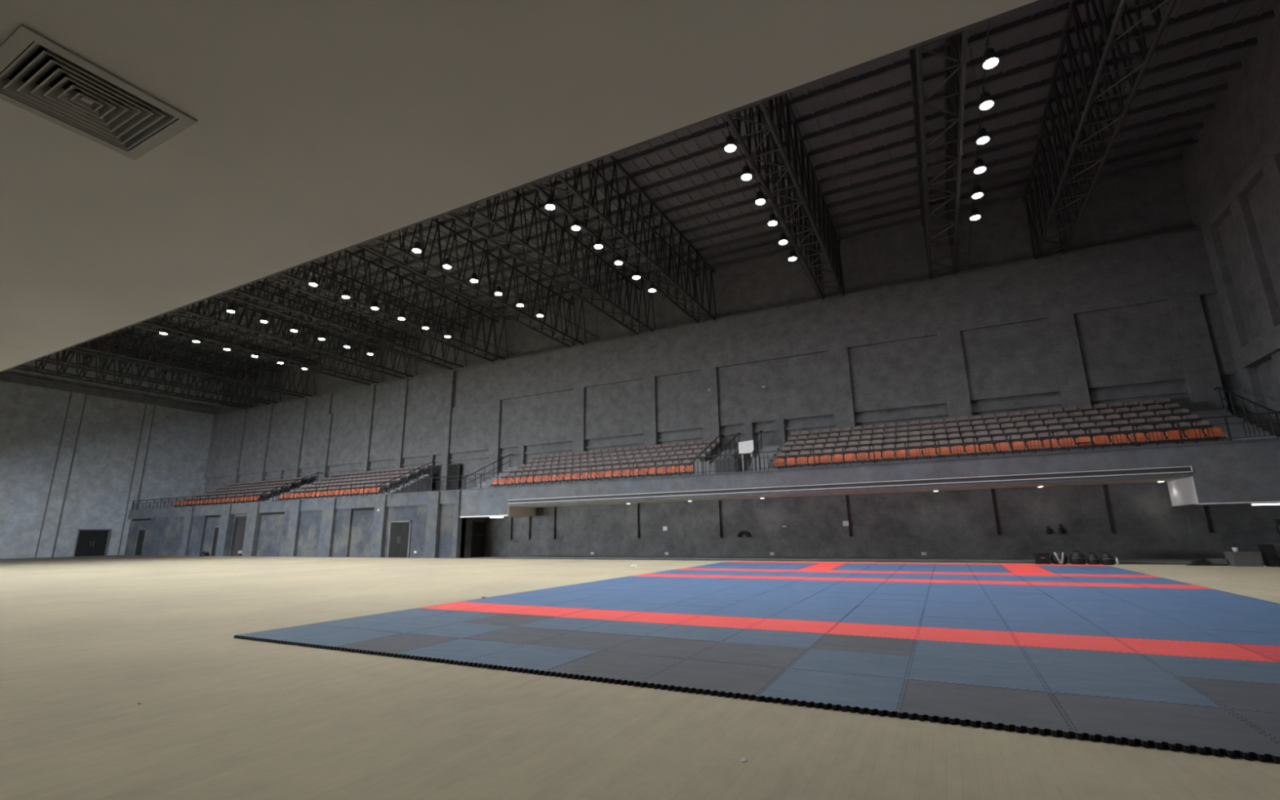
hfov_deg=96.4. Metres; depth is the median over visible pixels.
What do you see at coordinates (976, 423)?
seat
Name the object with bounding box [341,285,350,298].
lamp
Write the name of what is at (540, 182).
rail
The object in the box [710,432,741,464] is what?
handrail
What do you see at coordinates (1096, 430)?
seat
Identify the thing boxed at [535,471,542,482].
seat
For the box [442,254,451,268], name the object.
lamp
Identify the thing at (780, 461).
seat
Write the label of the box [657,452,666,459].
seat
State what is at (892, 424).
seat
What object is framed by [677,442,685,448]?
seat
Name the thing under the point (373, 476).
seating
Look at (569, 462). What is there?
seat
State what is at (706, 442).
seat
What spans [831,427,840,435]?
seat
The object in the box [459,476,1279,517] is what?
soffit
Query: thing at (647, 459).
seat
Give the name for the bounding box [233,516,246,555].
door
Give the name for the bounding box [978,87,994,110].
lamp
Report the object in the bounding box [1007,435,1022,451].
seat
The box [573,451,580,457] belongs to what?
seat
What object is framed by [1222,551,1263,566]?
crate
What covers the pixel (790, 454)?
seat
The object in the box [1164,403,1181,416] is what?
seat
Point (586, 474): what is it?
seat
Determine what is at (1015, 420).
seat
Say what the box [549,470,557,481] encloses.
seat
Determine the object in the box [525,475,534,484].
seat
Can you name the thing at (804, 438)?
seat
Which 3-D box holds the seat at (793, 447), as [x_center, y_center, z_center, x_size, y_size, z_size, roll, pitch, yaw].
[7.758,2.638,28.241,0.517,0.745,0.266,-7,-15,26]
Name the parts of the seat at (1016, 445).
backrest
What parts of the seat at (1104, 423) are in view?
backrest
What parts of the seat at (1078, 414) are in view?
backrest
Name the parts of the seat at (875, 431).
backrest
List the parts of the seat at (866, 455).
backrest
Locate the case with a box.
[1206,558,1228,565]
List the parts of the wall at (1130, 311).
sill rail, infill panel, sill rail, infill panel, sill rail, infill panel, sill rail, infill panel, sill rail, infill panel, sill rail, infill panel, sill rail, infill panel, sill rail, infill panel, sill rail, infill panel, sill rail, infill panel, infill panel, sill rail, infill panel, sill rail, infill panel, sill rail, infill panel, sill rail, infill panel, sill rail, infill panel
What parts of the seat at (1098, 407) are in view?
backrest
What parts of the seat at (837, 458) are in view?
backrest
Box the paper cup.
[1231,547,1238,552]
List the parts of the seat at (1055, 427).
backrest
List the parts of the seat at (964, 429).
backrest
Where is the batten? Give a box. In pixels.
[1250,502,1279,505]
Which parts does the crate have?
lid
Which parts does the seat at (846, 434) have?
backrest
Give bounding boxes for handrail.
[255,472,323,502]
[374,461,437,493]
[457,453,514,488]
[688,434,723,466]
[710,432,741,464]
[734,430,763,471]
[1213,386,1279,435]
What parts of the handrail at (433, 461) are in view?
rail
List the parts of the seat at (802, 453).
backrest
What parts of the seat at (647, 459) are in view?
backrest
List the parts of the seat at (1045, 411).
backrest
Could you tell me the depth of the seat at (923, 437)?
25.71 m
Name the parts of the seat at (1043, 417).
backrest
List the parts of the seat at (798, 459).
backrest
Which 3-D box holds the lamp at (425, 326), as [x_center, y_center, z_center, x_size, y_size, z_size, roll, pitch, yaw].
[-13.047,-4.669,34.865,0.420,0.632,0.420,-7,-15,26]
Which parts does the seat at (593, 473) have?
backrest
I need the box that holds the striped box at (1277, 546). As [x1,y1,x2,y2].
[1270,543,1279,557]
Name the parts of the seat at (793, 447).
backrest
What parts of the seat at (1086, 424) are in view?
backrest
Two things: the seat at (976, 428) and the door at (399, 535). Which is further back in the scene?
the door at (399, 535)
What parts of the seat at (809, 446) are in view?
backrest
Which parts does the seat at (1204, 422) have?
backrest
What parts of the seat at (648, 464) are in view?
backrest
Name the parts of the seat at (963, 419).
backrest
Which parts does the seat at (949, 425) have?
backrest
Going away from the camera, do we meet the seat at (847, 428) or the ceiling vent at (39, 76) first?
the ceiling vent at (39, 76)
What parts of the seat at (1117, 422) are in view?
backrest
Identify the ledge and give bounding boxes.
[507,466,1193,503]
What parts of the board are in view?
panel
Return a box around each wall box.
[662,526,667,530]
[842,520,848,525]
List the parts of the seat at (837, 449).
backrest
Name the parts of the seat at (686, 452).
backrest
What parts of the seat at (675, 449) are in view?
backrest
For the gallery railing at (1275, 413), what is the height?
0.864 m
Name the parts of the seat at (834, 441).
backrest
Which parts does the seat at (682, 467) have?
backrest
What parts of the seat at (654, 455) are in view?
backrest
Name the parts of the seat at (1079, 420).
backrest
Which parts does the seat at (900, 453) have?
backrest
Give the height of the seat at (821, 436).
0.745 m
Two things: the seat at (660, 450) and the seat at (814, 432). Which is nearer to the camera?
the seat at (814, 432)
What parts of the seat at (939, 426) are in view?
backrest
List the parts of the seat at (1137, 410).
backrest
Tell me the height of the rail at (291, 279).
3.016 m
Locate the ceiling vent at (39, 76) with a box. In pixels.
[0,23,197,159]
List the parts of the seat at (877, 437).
backrest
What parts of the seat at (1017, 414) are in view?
backrest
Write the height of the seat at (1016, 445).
0.745 m
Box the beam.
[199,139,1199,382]
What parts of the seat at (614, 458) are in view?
backrest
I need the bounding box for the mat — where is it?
[233,561,1279,764]
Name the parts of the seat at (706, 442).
backrest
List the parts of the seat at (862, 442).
backrest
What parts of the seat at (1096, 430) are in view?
backrest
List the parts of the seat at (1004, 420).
backrest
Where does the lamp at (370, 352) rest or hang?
hanging from the rail at (291, 279)
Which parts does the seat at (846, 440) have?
backrest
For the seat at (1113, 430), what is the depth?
22.09 m
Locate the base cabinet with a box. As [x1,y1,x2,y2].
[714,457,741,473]
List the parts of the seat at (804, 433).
backrest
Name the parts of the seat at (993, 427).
backrest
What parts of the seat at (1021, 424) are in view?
backrest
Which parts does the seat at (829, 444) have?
backrest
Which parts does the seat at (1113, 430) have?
backrest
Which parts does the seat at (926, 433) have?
backrest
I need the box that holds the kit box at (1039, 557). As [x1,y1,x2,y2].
[1033,552,1050,564]
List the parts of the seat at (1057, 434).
backrest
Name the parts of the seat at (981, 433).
backrest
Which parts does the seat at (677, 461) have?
backrest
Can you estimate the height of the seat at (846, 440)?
0.745 m
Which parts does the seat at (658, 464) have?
backrest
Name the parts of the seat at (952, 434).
backrest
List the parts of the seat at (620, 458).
backrest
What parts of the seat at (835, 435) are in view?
backrest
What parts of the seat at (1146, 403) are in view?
backrest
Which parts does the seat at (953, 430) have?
backrest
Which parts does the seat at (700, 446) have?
backrest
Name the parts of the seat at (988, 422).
backrest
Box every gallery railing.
[131,475,462,510]
[463,452,755,488]
[758,411,1279,470]
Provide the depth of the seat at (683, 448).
32.82 m
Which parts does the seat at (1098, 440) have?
backrest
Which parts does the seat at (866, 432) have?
backrest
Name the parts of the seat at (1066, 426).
backrest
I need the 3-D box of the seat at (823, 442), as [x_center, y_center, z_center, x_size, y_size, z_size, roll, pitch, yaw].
[9.062,2.305,28.547,0.517,0.745,0.266,-7,-15,26]
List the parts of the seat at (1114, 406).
backrest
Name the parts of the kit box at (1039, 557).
lid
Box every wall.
[0,350,222,559]
[124,488,488,557]
[204,161,1246,493]
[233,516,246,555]
[459,437,1279,516]
[487,481,1279,559]
[1177,0,1279,437]
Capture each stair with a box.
[263,484,311,502]
[385,474,432,493]
[472,466,517,488]
[710,448,739,473]
[746,445,778,471]
[1191,408,1276,440]
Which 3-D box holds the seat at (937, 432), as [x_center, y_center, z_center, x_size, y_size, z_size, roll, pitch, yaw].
[13.767,1.686,26.186,0.517,0.745,0.266,-7,-15,26]
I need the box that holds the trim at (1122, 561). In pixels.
[506,555,1266,565]
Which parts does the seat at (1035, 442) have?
backrest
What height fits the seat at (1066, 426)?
0.745 m
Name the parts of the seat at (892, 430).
backrest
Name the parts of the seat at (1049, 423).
backrest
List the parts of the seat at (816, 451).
backrest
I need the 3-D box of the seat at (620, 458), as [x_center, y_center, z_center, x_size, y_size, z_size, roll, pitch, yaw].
[-1.075,3.639,33.634,0.517,0.745,0.266,-7,-15,26]
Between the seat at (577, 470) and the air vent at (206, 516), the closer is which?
the seat at (577, 470)
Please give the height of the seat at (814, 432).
0.745 m
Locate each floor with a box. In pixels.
[0,555,1279,799]
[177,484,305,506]
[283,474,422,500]
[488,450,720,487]
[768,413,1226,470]
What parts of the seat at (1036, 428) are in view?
backrest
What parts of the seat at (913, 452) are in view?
backrest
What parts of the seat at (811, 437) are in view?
backrest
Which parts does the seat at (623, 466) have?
backrest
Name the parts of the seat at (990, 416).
backrest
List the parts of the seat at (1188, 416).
backrest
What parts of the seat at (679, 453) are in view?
backrest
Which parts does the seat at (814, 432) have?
backrest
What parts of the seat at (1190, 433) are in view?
backrest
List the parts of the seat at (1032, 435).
backrest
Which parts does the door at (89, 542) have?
panel, panel, panel, panel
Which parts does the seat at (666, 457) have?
backrest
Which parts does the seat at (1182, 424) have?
backrest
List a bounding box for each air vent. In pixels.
[132,518,151,520]
[205,515,220,517]
[260,511,284,515]
[352,507,374,511]
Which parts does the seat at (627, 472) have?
backrest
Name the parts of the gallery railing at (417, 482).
rail, rail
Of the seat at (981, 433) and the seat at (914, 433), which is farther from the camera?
the seat at (914, 433)
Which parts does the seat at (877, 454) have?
backrest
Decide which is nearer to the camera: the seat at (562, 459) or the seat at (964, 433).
the seat at (964, 433)
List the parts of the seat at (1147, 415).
backrest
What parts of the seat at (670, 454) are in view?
backrest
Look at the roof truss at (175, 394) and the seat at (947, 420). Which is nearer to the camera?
the seat at (947, 420)
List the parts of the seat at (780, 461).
backrest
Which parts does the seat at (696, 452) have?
backrest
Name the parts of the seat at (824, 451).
backrest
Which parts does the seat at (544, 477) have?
backrest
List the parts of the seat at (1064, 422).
backrest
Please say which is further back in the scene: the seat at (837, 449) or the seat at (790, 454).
the seat at (790, 454)
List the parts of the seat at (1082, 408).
backrest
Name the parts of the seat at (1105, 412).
backrest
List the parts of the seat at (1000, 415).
backrest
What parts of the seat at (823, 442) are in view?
backrest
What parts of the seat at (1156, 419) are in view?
backrest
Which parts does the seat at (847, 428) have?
backrest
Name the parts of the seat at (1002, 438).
backrest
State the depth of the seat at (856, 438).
27.89 m
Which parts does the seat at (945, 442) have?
backrest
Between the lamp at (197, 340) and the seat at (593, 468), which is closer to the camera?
the seat at (593, 468)
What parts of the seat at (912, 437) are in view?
backrest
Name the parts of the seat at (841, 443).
backrest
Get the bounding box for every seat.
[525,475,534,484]
[533,475,542,484]
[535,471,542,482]
[540,475,549,484]
[542,466,551,472]
[542,470,550,481]
[547,474,556,483]
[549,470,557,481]
[550,465,558,471]
[551,461,559,467]
[555,474,564,483]
[556,469,564,480]
[557,465,565,471]
[558,457,566,463]
[558,460,565,466]
[563,473,572,482]
[564,464,573,471]
[564,468,572,480]
[565,452,573,457]
[565,456,573,462]
[565,460,573,465]
[571,472,580,481]
[572,459,580,464]
[572,463,580,471]
[572,468,580,479]
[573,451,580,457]
[573,455,580,461]
[578,472,588,481]
[579,451,586,455]
[579,454,586,460]
[579,458,587,464]
[579,462,587,469]
[579,467,587,479]
[586,450,594,457]
[586,454,594,459]
[586,457,595,463]
[586,471,596,480]
[587,462,595,470]
[587,466,595,479]
[593,449,600,455]
[594,453,601,458]
[594,457,602,463]
[595,462,603,467]
[595,466,604,478]
[595,471,604,480]
[600,448,608,456]
[601,453,608,458]
[602,457,609,462]
[603,461,611,466]
[603,466,611,477]
[604,471,613,479]
[608,448,615,455]
[608,452,616,459]
[609,456,617,462]
[610,460,618,466]
[612,465,620,477]
[612,470,622,479]
[615,448,622,454]
[616,451,624,457]
[617,455,625,462]
[618,460,626,466]
[620,464,628,476]
[620,469,630,479]
[622,447,630,452]
[624,451,631,458]
[625,454,633,466]
[626,459,635,471]
[628,463,637,475]
[629,468,639,478]
[630,446,638,457]
[631,450,639,461]
[633,454,641,465]
[635,458,644,470]
[636,463,645,475]
[638,445,645,456]
[638,468,648,477]
[640,449,648,460]
[641,453,649,465]
[643,457,652,470]
[645,444,653,455]
[646,462,654,475]
[647,448,655,456]
[647,467,657,477]
[649,453,657,458]
[652,457,660,462]
[653,444,661,451]
[655,448,663,455]
[656,462,663,474]
[656,466,666,476]
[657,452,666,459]
[660,456,669,462]
[661,444,669,451]
[663,447,672,453]
[663,461,672,474]
[665,466,675,475]
[666,451,675,457]
[669,443,677,450]
[669,456,678,462]
[672,446,680,454]
[672,460,681,473]
[675,450,684,457]
[675,465,684,475]
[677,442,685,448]
[679,455,687,462]
[680,445,688,451]
[681,459,690,472]
[684,449,693,457]
[684,464,693,475]
[685,441,693,448]
[687,454,696,462]
[688,444,697,453]
[693,449,701,457]
[694,440,702,446]
[696,453,706,461]
[697,444,706,452]
[702,440,711,445]
[702,448,711,456]
[706,444,715,452]
[711,439,719,448]
[773,458,785,469]
[777,452,787,466]
[781,447,791,455]
[784,441,794,449]
[784,457,796,468]
[787,436,797,444]
[788,451,799,466]
[791,431,799,439]
[791,446,801,454]
[795,440,804,448]
[795,457,808,467]
[797,435,807,444]
[800,431,809,442]
[800,450,810,465]
[802,444,813,458]
[805,440,815,453]
[807,456,819,466]
[808,435,817,447]
[810,430,820,441]
[811,449,822,464]
[813,444,823,457]
[816,439,826,452]
[818,434,828,446]
[819,455,831,466]
[821,429,830,440]
[822,448,833,463]
[825,443,835,452]
[826,438,837,446]
[829,432,839,445]
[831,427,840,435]
[831,454,843,465]
[834,448,844,462]
[835,442,846,451]
[838,437,848,443]
[840,431,850,439]
[841,426,851,435]
[844,453,856,464]
[845,447,857,462]
[848,441,858,450]
[849,435,860,444]
[851,431,861,439]
[852,426,862,434]
[856,452,869,463]
[857,446,870,461]
[859,440,871,449]
[861,435,871,443]
[862,430,872,438]
[863,425,873,433]
[869,451,882,462]
[870,445,882,460]
[871,440,883,448]
[872,434,884,442]
[873,429,884,437]
[874,424,884,432]
[882,450,895,462]
[883,444,895,459]
[884,427,896,436]
[884,433,896,441]
[884,438,896,447]
[885,422,897,431]
[895,449,908,461]
[896,431,908,440]
[896,437,908,446]
[896,443,908,458]
[897,422,908,430]
[897,426,908,435]
[908,421,920,429]
[908,426,920,434]
[908,431,921,439]
[908,436,921,445]
[908,442,922,457]
[909,448,922,460]
[920,419,931,425]
[920,424,933,432]
[921,430,933,436]
[921,435,934,444]
[922,441,935,457]
[922,448,937,459]
[932,418,943,425]
[933,423,946,430]
[933,429,946,435]
[934,434,948,442]
[935,440,949,456]
[936,446,951,458]
[944,417,955,426]
[946,422,957,432]
[946,427,959,437]
[948,433,960,443]
[949,439,964,454]
[951,445,965,457]
[957,416,968,426]
[958,421,970,431]
[960,426,973,436]
[961,432,974,442]
[963,438,977,453]
[965,444,980,457]
[969,415,982,425]
[971,420,983,430]
[973,425,986,435]
[975,431,988,441]
[977,437,991,453]
[980,443,995,456]
[982,413,995,423]
[984,419,997,429]
[986,424,999,434]
[989,430,1003,440]
[992,435,1006,452]
[995,413,1008,422]
[995,442,1011,454]
[998,417,1011,427]
[1000,423,1014,433]
[1004,429,1017,439]
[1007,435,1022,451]
[1008,411,1022,421]
[1010,441,1026,453]
[1012,417,1025,426]
[1015,422,1029,431]
[1018,427,1032,438]
[1022,410,1035,420]
[1022,433,1036,450]
[1026,415,1039,425]
[1026,440,1043,453]
[1029,421,1044,435]
[1033,426,1048,436]
[1035,408,1049,422]
[1038,432,1053,448]
[1040,414,1053,428]
[1042,439,1060,452]
[1044,419,1058,435]
[1048,425,1064,441]
[1050,408,1064,422]
[1053,431,1069,448]
[1054,413,1069,427]
[1058,438,1076,450]
[1059,418,1074,433]
[1064,406,1078,420]
[1064,424,1079,439]
[1069,411,1084,426]
[1070,430,1085,447]
[1075,417,1089,432]
[1075,436,1094,449]
[1079,404,1093,419]
[1080,422,1096,433]
[1084,410,1099,424]
[1086,428,1102,445]
[1090,415,1106,426]
[1093,404,1108,413]
[1093,435,1111,448]
[1096,421,1112,432]
[1099,408,1115,419]
[1102,427,1119,444]
[1106,414,1122,424]
[1109,402,1124,413]
[1110,434,1129,447]
[1113,420,1129,431]
[1115,407,1131,420]
[1120,426,1137,444]
[1122,413,1138,423]
[1124,400,1140,413]
[1128,432,1148,446]
[1129,418,1146,432]
[1131,406,1147,418]
[1137,425,1155,441]
[1138,411,1155,425]
[1140,400,1155,411]
[1146,417,1164,431]
[1146,431,1167,444]
[1147,404,1164,417]
[1155,398,1172,410]
[1155,409,1173,423]
[1155,423,1174,441]
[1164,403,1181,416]
[1164,416,1182,430]
[1164,430,1186,444]
[1173,408,1191,422]
[1173,422,1193,437]
[1182,414,1201,428]
[1184,428,1206,442]
[1192,420,1213,436]
[1204,427,1226,441]
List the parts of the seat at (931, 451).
backrest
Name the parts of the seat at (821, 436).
backrest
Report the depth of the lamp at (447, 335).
36.28 m
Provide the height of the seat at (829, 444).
0.745 m
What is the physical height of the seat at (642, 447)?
0.745 m
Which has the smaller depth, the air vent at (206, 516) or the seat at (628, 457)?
the seat at (628, 457)
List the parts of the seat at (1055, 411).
backrest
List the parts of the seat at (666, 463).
backrest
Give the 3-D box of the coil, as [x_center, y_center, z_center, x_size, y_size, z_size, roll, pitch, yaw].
[5.160,6.676,28.511,0.652,0.315,0.097,-7,-15,26]
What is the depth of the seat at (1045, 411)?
25.90 m
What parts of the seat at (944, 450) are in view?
backrest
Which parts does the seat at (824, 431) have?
backrest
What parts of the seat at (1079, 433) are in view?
backrest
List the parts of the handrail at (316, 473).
rail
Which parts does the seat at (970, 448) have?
backrest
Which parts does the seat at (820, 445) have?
backrest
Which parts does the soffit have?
edge trim, edge trim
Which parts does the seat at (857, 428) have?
backrest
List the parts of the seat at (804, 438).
backrest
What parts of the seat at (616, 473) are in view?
backrest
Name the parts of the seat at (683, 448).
backrest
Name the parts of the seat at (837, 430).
backrest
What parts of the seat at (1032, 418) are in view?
backrest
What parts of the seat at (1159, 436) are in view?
backrest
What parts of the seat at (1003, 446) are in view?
backrest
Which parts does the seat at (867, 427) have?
backrest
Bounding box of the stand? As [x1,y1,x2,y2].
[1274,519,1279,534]
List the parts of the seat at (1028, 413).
backrest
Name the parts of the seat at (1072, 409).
backrest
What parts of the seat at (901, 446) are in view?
backrest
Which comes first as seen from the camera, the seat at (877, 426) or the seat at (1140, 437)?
the seat at (1140, 437)
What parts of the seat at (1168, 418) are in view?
backrest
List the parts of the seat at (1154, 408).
backrest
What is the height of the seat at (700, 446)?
0.745 m
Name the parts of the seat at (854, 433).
backrest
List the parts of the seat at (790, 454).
backrest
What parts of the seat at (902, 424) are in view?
backrest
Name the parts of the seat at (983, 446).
backrest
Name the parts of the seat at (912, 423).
backrest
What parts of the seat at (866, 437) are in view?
backrest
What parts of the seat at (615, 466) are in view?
backrest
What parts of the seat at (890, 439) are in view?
backrest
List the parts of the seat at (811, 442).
backrest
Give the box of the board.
[737,440,754,471]
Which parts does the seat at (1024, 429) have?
backrest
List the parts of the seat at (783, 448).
backrest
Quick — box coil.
[737,530,750,537]
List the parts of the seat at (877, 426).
backrest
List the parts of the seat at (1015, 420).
backrest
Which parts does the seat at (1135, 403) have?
backrest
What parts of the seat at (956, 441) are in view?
backrest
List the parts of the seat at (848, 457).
backrest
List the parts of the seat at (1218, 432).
backrest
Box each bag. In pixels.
[1068,551,1086,564]
[1086,552,1099,564]
[1100,552,1115,564]
[1186,556,1211,565]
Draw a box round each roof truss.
[12,337,259,408]
[34,329,285,404]
[66,317,319,398]
[131,294,382,385]
[168,280,419,378]
[220,262,469,369]
[266,245,510,362]
[359,213,586,347]
[447,186,655,334]
[531,155,716,323]
[724,93,844,299]
[908,29,968,279]
[1022,0,1177,259]
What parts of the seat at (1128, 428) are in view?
backrest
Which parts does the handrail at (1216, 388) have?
post, post, post, rail, rail, post, post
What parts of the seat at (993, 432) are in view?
backrest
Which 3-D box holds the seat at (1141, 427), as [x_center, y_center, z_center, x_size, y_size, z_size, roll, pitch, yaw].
[19.157,1.298,21.561,0.517,0.745,0.266,-7,-15,26]
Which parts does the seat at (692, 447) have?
backrest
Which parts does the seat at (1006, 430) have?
backrest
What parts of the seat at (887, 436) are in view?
backrest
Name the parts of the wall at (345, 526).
infill panel, infill panel, infill panel, infill panel, infill panel, infill panel, infill panel, infill panel, infill panel, infill panel, infill panel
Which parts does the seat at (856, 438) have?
backrest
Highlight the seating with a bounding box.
[173,453,566,506]
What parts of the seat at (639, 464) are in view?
backrest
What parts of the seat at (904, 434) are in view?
backrest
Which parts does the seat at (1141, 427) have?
backrest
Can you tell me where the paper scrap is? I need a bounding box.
[739,757,747,762]
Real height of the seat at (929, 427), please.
0.745 m
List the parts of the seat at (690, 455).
backrest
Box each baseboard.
[0,555,119,559]
[120,555,506,559]
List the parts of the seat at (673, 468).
backrest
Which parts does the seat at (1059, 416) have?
backrest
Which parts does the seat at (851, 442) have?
backrest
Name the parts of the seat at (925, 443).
backrest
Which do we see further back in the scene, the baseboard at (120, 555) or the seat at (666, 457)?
the baseboard at (120, 555)
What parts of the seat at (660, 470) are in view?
backrest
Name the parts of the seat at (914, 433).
backrest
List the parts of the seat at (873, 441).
backrest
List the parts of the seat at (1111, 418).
backrest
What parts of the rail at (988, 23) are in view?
suspension rod, suspension rod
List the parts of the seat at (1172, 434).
backrest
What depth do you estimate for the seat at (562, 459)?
36.59 m
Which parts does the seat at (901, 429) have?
backrest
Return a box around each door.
[72,528,111,556]
[133,528,146,555]
[209,526,218,555]
[386,520,412,557]
[431,465,441,491]
[446,463,462,489]
[471,520,486,557]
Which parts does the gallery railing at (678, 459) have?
rail, rail, rail, post, post, post, post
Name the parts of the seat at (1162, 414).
backrest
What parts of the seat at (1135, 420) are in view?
backrest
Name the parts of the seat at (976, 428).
backrest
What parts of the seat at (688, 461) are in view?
backrest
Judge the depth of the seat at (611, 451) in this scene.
35.95 m
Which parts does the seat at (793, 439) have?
backrest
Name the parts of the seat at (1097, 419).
backrest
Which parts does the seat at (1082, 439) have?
backrest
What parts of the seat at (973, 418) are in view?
backrest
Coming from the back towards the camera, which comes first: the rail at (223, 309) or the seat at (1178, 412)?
the rail at (223, 309)
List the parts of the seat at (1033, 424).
backrest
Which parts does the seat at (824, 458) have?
backrest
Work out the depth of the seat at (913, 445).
25.15 m
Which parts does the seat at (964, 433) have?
backrest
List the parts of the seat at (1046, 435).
backrest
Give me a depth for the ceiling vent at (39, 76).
2.60 m
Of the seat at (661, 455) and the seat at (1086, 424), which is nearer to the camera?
the seat at (1086, 424)
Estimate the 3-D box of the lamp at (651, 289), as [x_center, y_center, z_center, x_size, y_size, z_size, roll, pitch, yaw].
[0.636,-6.012,29.960,0.420,0.632,0.420,-7,-15,26]
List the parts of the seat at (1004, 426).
backrest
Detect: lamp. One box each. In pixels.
[159,324,168,334]
[192,332,200,342]
[222,340,230,350]
[226,301,235,312]
[251,347,257,357]
[259,312,267,323]
[277,354,284,364]
[289,320,297,332]
[301,360,307,369]
[308,272,318,286]
[318,329,324,340]
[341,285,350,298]
[343,337,350,347]
[367,345,373,355]
[370,297,378,310]
[397,308,404,319]
[412,237,422,253]
[422,318,429,328]
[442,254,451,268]
[444,327,451,337]
[469,269,478,282]
[494,282,502,295]
[516,294,524,306]
[536,305,543,317]
[544,192,555,209]
[570,214,581,231]
[594,233,603,248]
[613,251,622,265]
[631,266,640,279]
[648,279,656,292]
[724,131,737,152]
[740,161,752,180]
[755,187,765,204]
[767,209,777,226]
[777,229,787,244]
[787,246,796,261]
[969,204,981,220]
[971,181,983,198]
[973,154,986,173]
[975,124,990,144]
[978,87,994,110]
[982,43,999,69]
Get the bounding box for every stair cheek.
[693,459,710,474]
[751,454,768,471]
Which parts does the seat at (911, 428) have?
backrest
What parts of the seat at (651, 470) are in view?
backrest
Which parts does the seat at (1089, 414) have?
backrest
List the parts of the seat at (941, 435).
backrest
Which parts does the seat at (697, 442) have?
backrest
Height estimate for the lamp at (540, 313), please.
0.632 m
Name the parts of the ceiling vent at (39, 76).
plate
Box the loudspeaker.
[1257,544,1279,566]
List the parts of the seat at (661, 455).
backrest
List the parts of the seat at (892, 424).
backrest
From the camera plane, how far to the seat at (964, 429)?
25.76 m
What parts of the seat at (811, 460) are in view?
backrest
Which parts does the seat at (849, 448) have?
backrest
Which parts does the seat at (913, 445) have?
backrest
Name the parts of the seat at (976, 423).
backrest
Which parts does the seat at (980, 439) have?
backrest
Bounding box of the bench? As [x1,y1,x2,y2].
[237,550,242,555]
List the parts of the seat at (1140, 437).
backrest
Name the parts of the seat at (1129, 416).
backrest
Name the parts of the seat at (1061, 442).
backrest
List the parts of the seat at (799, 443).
backrest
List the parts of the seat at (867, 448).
backrest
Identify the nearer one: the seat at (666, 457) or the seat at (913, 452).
the seat at (913, 452)
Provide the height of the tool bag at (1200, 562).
0.273 m
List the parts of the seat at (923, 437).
backrest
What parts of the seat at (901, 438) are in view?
backrest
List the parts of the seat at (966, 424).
backrest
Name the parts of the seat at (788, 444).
backrest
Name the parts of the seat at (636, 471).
backrest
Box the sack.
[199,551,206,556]
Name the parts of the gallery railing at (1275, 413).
post, post, post, post, post, post, post, post, rail, rail, post, post, post, post, post, post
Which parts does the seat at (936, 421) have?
backrest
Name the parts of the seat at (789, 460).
backrest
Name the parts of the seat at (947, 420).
backrest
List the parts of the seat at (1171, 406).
backrest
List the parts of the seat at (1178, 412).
backrest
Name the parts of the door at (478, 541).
transom panel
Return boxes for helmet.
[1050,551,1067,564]
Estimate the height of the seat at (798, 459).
0.745 m
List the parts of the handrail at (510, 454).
rail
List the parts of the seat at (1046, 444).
backrest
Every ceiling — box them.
[0,0,1048,372]
[66,0,1279,382]
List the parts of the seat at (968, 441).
backrest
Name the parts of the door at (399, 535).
panel, panel, panel, panel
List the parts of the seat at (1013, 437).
backrest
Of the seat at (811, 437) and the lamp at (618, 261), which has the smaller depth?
the lamp at (618, 261)
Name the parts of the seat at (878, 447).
backrest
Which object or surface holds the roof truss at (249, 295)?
attached to the ceiling at (856, 126)
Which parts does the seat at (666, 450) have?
backrest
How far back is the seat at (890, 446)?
25.61 m
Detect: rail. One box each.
[149,309,380,380]
[217,279,443,368]
[298,244,515,354]
[403,221,599,338]
[539,182,698,319]
[720,116,818,296]
[959,21,990,267]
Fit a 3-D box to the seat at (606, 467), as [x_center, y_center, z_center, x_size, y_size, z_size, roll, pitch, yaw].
[-1.801,4.057,32.078,0.517,0.745,0.266,-7,-15,26]
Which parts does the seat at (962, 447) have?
backrest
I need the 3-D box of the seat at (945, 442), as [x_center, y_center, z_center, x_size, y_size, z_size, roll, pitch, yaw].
[13.041,2.103,24.630,0.517,0.745,0.266,-7,-15,26]
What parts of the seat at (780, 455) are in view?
backrest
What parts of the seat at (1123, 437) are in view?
backrest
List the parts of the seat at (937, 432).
backrest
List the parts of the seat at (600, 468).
backrest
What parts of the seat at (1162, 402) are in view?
backrest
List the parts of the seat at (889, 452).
backrest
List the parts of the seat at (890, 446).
backrest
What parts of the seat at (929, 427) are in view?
backrest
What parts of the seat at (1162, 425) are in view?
backrest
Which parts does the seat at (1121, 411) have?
backrest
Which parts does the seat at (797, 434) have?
backrest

